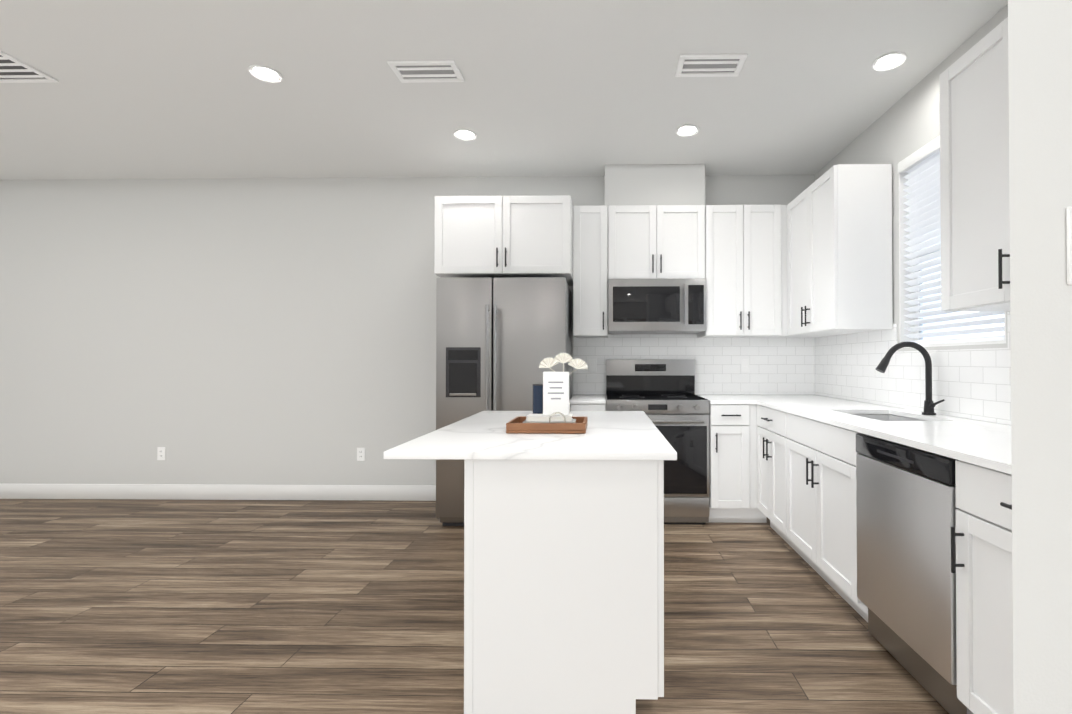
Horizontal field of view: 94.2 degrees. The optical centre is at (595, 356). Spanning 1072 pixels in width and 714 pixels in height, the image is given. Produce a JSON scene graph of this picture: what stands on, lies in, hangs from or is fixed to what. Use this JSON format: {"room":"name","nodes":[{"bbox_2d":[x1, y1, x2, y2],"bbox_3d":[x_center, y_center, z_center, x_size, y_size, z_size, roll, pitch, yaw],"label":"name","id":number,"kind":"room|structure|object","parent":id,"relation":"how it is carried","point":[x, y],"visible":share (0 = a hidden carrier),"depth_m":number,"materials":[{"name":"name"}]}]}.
{"room":"kitchen","nodes":[
{"label":"kitchen","id":0,"kind":"room"},
{"bbox_2d":[0,175,814,484],"bbox_3d":[-2.348,-0.160,4.359,8.729,2.793,0.140,0,-1,1],"label":"wall","id":1,"kind":"structure","parent":0,"point":[242,331],"depth_m":4.30,"materials":[{"name":"grey paint"}]},
{"bbox_2d":[157,447,165,459],"bbox_3d":[-3.771,0.840,4.298,0.070,0.114,0.008,0,-1,1],"label":"electrical outlet","id":2,"kind":"object","parent":1,"relation":"attached to","point":[160,453],"visible":1,"depth_m":4.30,"materials":[{"name":"white plastic"}]},
{"bbox_2d":[0,484,435,500],"bbox_3d":[-3.865,1.170,4.292,5.355,0.131,0.017,0,-1,1],"label":"baseboard","id":3,"kind":"structure","parent":1,"relation":"attached to","point":[233,492],"depth_m":4.25,"materials":[{"name":"white wood"}]},
{"bbox_2d":[357,448,364,460],"bbox_3d":[-2.023,0.839,4.270,0.070,0.114,0.008,0,-1,1],"label":"electrical outlet","id":4,"kind":"object","parent":1,"relation":"attached to","point":[360,454],"visible":1,"depth_m":4.27,"materials":[{"name":"white plastic"}]},
{"bbox_2d":[434,195,572,285],"bbox_3d":[-0.684,-0.902,3.943,1.012,0.581,0.648,0,-1,1],"label":"upper cabinet","id":5,"kind":"object","parent":1,"relation":"attached to","point":[499,236],"visible":0.98,"depth_m":3.66,"materials":[{"name":"white wood"}]},
{"bbox_2d":[573,206,607,337],"bbox_3d":[-0.037,-0.678,4.051,0.274,1.027,0.406,0,-1,1],"label":"upper cabinet","id":6,"kind":"object","parent":1,"relation":"attached to","point":[590,271],"visible":1,"depth_m":3.89,"materials":[{"name":"white wood"}]},
{"bbox_2d":[605,164,704,205],"bbox_3d":[0.483,-1.376,4.128,0.810,0.365,0.249,0,-1,1],"label":"soffit","id":7,"kind":"structure","parent":1,"relation":"attached to","point":[660,184],"depth_m":4.00,"materials":[{"name":"grey paint"}]},
{"bbox_2d":[608,205,704,278],"bbox_3d":[0.483,-0.900,4.044,0.762,0.583,0.406,0,-1,1],"label":"upper cabinet","id":8,"kind":"object","parent":1,"relation":"attached to","point":[656,242],"visible":0.92,"depth_m":3.89,"materials":[{"name":"white wood"}]},
{"bbox_2d":[608,279,705,333],"bbox_3d":[0.482,-0.403,4.006,0.758,0.405,0.452,0,-1,1],"label":"microwave","id":9,"kind":"object","parent":8,"relation":"attached to","point":[656,306],"visible":0.98,"depth_m":3.83,"materials":[{"name":"silver metal"}]},
{"bbox_2d":[573,334,812,394],"bbox_3d":[0.831,0.062,4.228,2.040,0.515,0.011,0,-1,1],"label":"tile backsplash","id":10,"kind":"structure","parent":1,"relation":"attached to","point":[777,366],"depth_m":4.22,"materials":[{"name":"white tile"}]},
{"bbox_2d":[697,205,788,337],"bbox_3d":[1.194,-0.679,4.030,0.657,1.027,0.406,0,-1,1],"label":"upper cabinet","id":11,"kind":"object","parent":1,"relation":"attached to","point":[746,267],"visible":1,"depth_m":3.87,"materials":[{"name":"white wood"}]},
{"bbox_2d":[0,499,948,713],"bbox_3d":[-2.408,1.242,0.726,8.729,0.080,7.380,0,-1,1],"label":"floor","id":12,"kind":"structure","parent":0,"point":[132,606],"depth_m":2.31,"materials":[{"name":"brown wood"}]},
{"bbox_2d":[436,277,571,525],"bbox_3d":[-0.667,0.334,3.833,0.923,1.794,0.786,0,-1,1],"label":"refrigerator","id":13,"kind":"object","parent":12,"relation":"on","point":[498,340],"visible":0.67,"depth_m":3.51,"materials":[{"name":"silver metal"}]},
{"bbox_2d":[460,459,663,713],"bbox_3d":[-0.072,0.772,2.177,0.673,0.887,1.220,0,-1,1],"label":"kitchen island","id":14,"kind":"object","parent":12,"relation":"on","point":[563,573],"depth_m":1.57,"materials":[{"name":"white wood"}]},
{"bbox_2d":[384,411,676,462],"bbox_3d":[-0.195,0.314,2.183,0.917,0.025,1.288,0,-1,1],"label":"island countertop","id":15,"kind":"structure","parent":14,"relation":"on","point":[610,436],"depth_m":1.70,"materials":[{"name":"white stone"}]},
{"bbox_2d":[506,416,587,433],"bbox_3d":[-0.191,0.279,2.044,0.310,0.040,0.240,0,-1,1],"label":"tray","id":16,"kind":"object","parent":15,"relation":"on","point":[518,425],"visible":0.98,"depth_m":1.92,"materials":[{"name":"brown wood"}]},
{"bbox_2d":[532,384,542,413],"bbox_3d":[-0.245,0.201,2.120,0.050,0.169,0.050,0,-1,1],"label":"book","id":17,"kind":"object","parent":16,"relation":"on","point":[537,398],"visible":0.69,"depth_m":2.10,"materials":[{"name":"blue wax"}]},
{"bbox_2d":[523,414,575,422],"bbox_3d":[-0.184,0.260,2.016,0.207,0.048,0.115,0,-1,1],"label":"books","id":18,"kind":"object","parent":16,"relation":"on","point":[536,418],"visible":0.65,"depth_m":1.97,"materials":[{"name":"grey paper"}]},
{"bbox_2d":[543,372,568,414],"bbox_3d":[-0.160,0.148,2.019,0.104,0.175,0.041,0,-1,1],"label":"sign","id":19,"kind":"object","parent":18,"relation":"on","point":[555,391],"visible":0.98,"depth_m":2.00,"materials":[{"name":"white paper"}]},
{"bbox_2d":[549,412,565,422],"bbox_3d":[-0.149,0.249,1.943,0.067,0.067,0.007,0,-1,1],"label":"ring","id":20,"kind":"object","parent":16,"relation":"on","point":[557,413],"visible":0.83,"depth_m":1.94,"materials":[{"name":"silver metal"}]},
{"bbox_2d":[539,352,587,413],"bbox_3d":[-0.137,0.133,2.117,0.212,0.305,0.060,0,-1,1],"label":"flowers","id":21,"kind":"object","parent":16,"relation":"on","point":[563,358],"visible":0.62,"depth_m":2.12,"materials":[{"name":"white plant"}]},
{"bbox_2d":[571,404,604,410],"bbox_3d":[-0.049,0.788,3.897,0.255,0.887,0.666,0,-1,1],"label":"base cabinet","id":22,"kind":"object","parent":12,"relation":"on","point":[587,407],"visible":0.08,"depth_m":3.61,"materials":[{"name":"white"}]},
{"bbox_2d":[570,395,605,403],"bbox_3d":[-0.052,0.331,3.915,0.264,0.025,0.638,0,-1,1],"label":"countertop","id":23,"kind":"structure","parent":22,"relation":"on","point":[576,399],"depth_m":3.67,"materials":[{"name":"stone"}]},
{"bbox_2d":[606,359,709,523],"bbox_3d":[0.458,0.625,3.877,0.754,1.214,0.687,0,-1,1],"label":"range","id":24,"kind":"object","parent":12,"relation":"on","point":[660,393],"visible":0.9,"depth_m":3.60,"materials":[{"name":"silver metal"}]},
{"bbox_2d":[709,404,766,522],"bbox_3d":[1.057,0.788,3.879,0.433,0.887,0.666,0,-1,1],"label":"base cabinet","id":25,"kind":"object","parent":12,"relation":"on","point":[732,463],"visible":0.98,"depth_m":3.60,"materials":[{"name":"white wood"}]},
{"bbox_2d":[697,395,713,403],"bbox_3d":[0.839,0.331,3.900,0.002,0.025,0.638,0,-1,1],"label":"countertop","id":26,"kind":"structure","parent":25,"relation":"on","point":[711,399],"depth_m":3.77,"materials":[{"name":"stone"}]},
{"bbox_2d":[757,405,801,556],"bbox_3d":[1.495,0.785,3.609,0.716,0.887,1.186,0,-1,1],"label":"base cabinet","id":27,"kind":"object","parent":12,"relation":"on","point":[771,464],"visible":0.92,"depth_m":3.26,"materials":[{"name":"white wood"}]},
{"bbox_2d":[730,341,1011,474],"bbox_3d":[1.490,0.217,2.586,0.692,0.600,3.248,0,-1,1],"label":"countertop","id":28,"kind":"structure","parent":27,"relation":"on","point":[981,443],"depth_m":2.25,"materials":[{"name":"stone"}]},
{"bbox_2d":[852,414,922,420],"bbox_3d":[1.540,0.426,2.619,0.374,0.183,0.584,0,-1,1],"label":"sink basin","id":29,"kind":"object","parent":28,"relation":"in","point":[882,417],"depth_m":2.86,"materials":[{"name":"silver metal"}]},
{"bbox_2d":[876,341,944,414],"bbox_3d":[1.641,0.111,2.585,0.308,0.388,0.134,0,-1,1],"label":"faucet","id":30,"kind":"object","parent":28,"relation":"on","point":[929,405],"depth_m":2.61,"materials":[{"name":"black metal"}]},
{"bbox_2d":[786,413,924,621],"bbox_3d":[1.478,0.776,2.590,0.716,0.887,0.849,0,-1,1],"label":"base cabinet","id":31,"kind":"object","parent":12,"relation":"on","point":[821,507],"visible":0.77,"depth_m":2.52,"materials":[{"name":"white wood"}]},
{"bbox_2d":[856,434,973,713],"bbox_3d":[1.469,0.771,1.864,0.675,0.883,0.589,0,-1,1],"label":"dishwasher","id":32,"kind":"object","parent":12,"relation":"on","point":[906,522],"visible":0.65,"depth_m":1.79,"materials":[{"name":"silver metal"}]},
{"bbox_2d":[951,460,1013,713],"bbox_3d":[1.456,0.763,1.265,0.716,0.887,0.596,0,-1,1],"label":"base cabinet","id":33,"kind":"object","parent":12,"relation":"on","point":[984,605],"visible":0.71,"depth_m":1.46,"materials":[{"name":"white wood"}]},
{"bbox_2d":[0,0,1007,179],"bbox_3d":[-2.408,-1.641,0.753,8.729,0.100,7.380,0,-1,1],"label":"ceiling","id":34,"kind":"structure","parent":0,"point":[158,89],"depth_m":2.86,"materials":[{"name":"white paint"}]},
{"bbox_2d":[0,51,58,82],"bbox_3d":[-3.310,-1.566,2.678,0.520,0.012,0.280,0,-1,1],"label":"ceiling vent","id":35,"kind":"object","parent":34,"relation":"in","point":[13,70],"visible":0.98,"depth_m":2.74,"materials":[{"name":"white metal"}]},
{"bbox_2d":[248,64,282,82],"bbox_3d":[-1.824,-1.567,2.738,0.164,0.011,0.164,0,-1,1],"label":"recessed light","id":36,"kind":"object","parent":34,"relation":"in","point":[265,73],"visible":0.98,"depth_m":2.73,"materials":[{"name":"white plastic"}]},
{"bbox_2d":[387,60,463,82],"bbox_3d":[-0.925,-1.566,2.718,0.360,0.012,0.190,0,-1,1],"label":"ceiling vent","id":37,"kind":"object","parent":34,"relation":"in","point":[425,71],"visible":1,"depth_m":2.72,"materials":[{"name":"white metal"}]},
{"bbox_2d":[453,129,476,140],"bbox_3d":[-0.913,-1.560,3.474,0.164,0.011,0.164,0,-1,1],"label":"recessed light","id":38,"kind":"object","parent":34,"relation":"in","point":[465,134],"visible":0.98,"depth_m":3.46,"materials":[{"name":"white plastic"}]},
{"bbox_2d":[675,124,699,136],"bbox_3d":[0.634,-1.560,3.410,0.164,0.011,0.164,0,-1,1],"label":"recessed light","id":39,"kind":"object","parent":34,"relation":"in","point":[687,130],"visible":1,"depth_m":3.41,"materials":[{"name":"white plastic"}]},
{"bbox_2d":[675,54,747,76],"bbox_3d":[0.617,-1.566,2.663,0.350,0.012,0.190,0,-1,1],"label":"ceiling vent","id":40,"kind":"object","parent":34,"relation":"in","point":[709,65],"visible":1,"depth_m":2.66,"materials":[{"name":"white metal"}]},
{"bbox_2d":[872,51,906,70],"bbox_3d":[1.559,-1.567,2.626,0.164,0.011,0.164,0,-1,1],"label":"recessed light","id":41,"kind":"object","parent":34,"relation":"in","point":[889,61],"visible":1,"depth_m":2.62,"materials":[{"name":"white plastic"}]},
{"bbox_2d":[815,4,1007,424],"bbox_3d":[1.886,-0.195,0.669,0.140,2.793,7.100,0,-1,1],"label":"wall","id":42,"kind":"structure","parent":0,"point":[903,127],"depth_m":3.00,"materials":[{"name":"grey paint"}]},
{"bbox_2d":[777,164,892,337],"bbox_3d":[1.657,-0.682,3.647,0.394,1.027,1.138,0,-1,1],"label":"upper cabinet","id":43,"kind":"object","parent":42,"relation":"attached to","point":[839,249],"visible":1,"depth_m":3.08,"materials":[{"name":"white wood"}]},
{"bbox_2d":[813,312,1010,424],"bbox_3d":[1.842,0.048,2.567,0.010,0.513,3.300,0,-1,1],"label":"tile backsplash","id":44,"kind":"structure","parent":42,"relation":"attached to","point":[974,384],"depth_m":2.88,"materials":[{"name":"white tile"}]},
{"bbox_2d":[899,135,1005,347],"bbox_3d":[1.919,-0.625,2.623,0.138,1.136,0.800,0,-1,1],"label":"window","id":45,"kind":"structure","parent":42,"relation":"in","point":[903,299],"depth_m":3.00,"materials":[{"name":"white"}]},
{"bbox_2d":[898,136,1003,344],"bbox_3d":[1.873,-0.627,2.623,0.076,1.108,0.772,0,-1,1],"label":"window blinds","id":46,"kind":"object","parent":45,"relation":"attached to","point":[921,166],"visible":0.42,"depth_m":2.81,"materials":[{"name":"white plastic"}]},
{"bbox_2d":[939,17,1009,311],"bbox_3d":[1.622,-0.707,1.571,0.394,1.017,1.086,0,-1,1],"label":"upper cabinet","id":47,"kind":"object","parent":42,"relation":"attached to","point":[974,183],"visible":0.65,"depth_m":1.92,"materials":[{"name":"white wood"}]},
{"bbox_2d":[1008,0,1071,713],"bbox_3d":[1.218,-0.193,0.787,1.196,2.791,0.115,0,-1,1],"label":"wall","id":48,"kind":"structure","parent":0,"point":[1040,102],"depth_m":0.74,"materials":[{"name":"white paint"}]},
{"bbox_2d":[1066,207,1071,284],"bbox_3d":[0.735,-0.165,0.729,0.070,0.116,0.015,0,-1,1],"label":"switch plate","id":49,"kind":"object","parent":48,"relation":"attached to","point":[1069,239],"visible":1,"depth_m":0.73,"materials":[{"name":"white plastic"}]}
]}

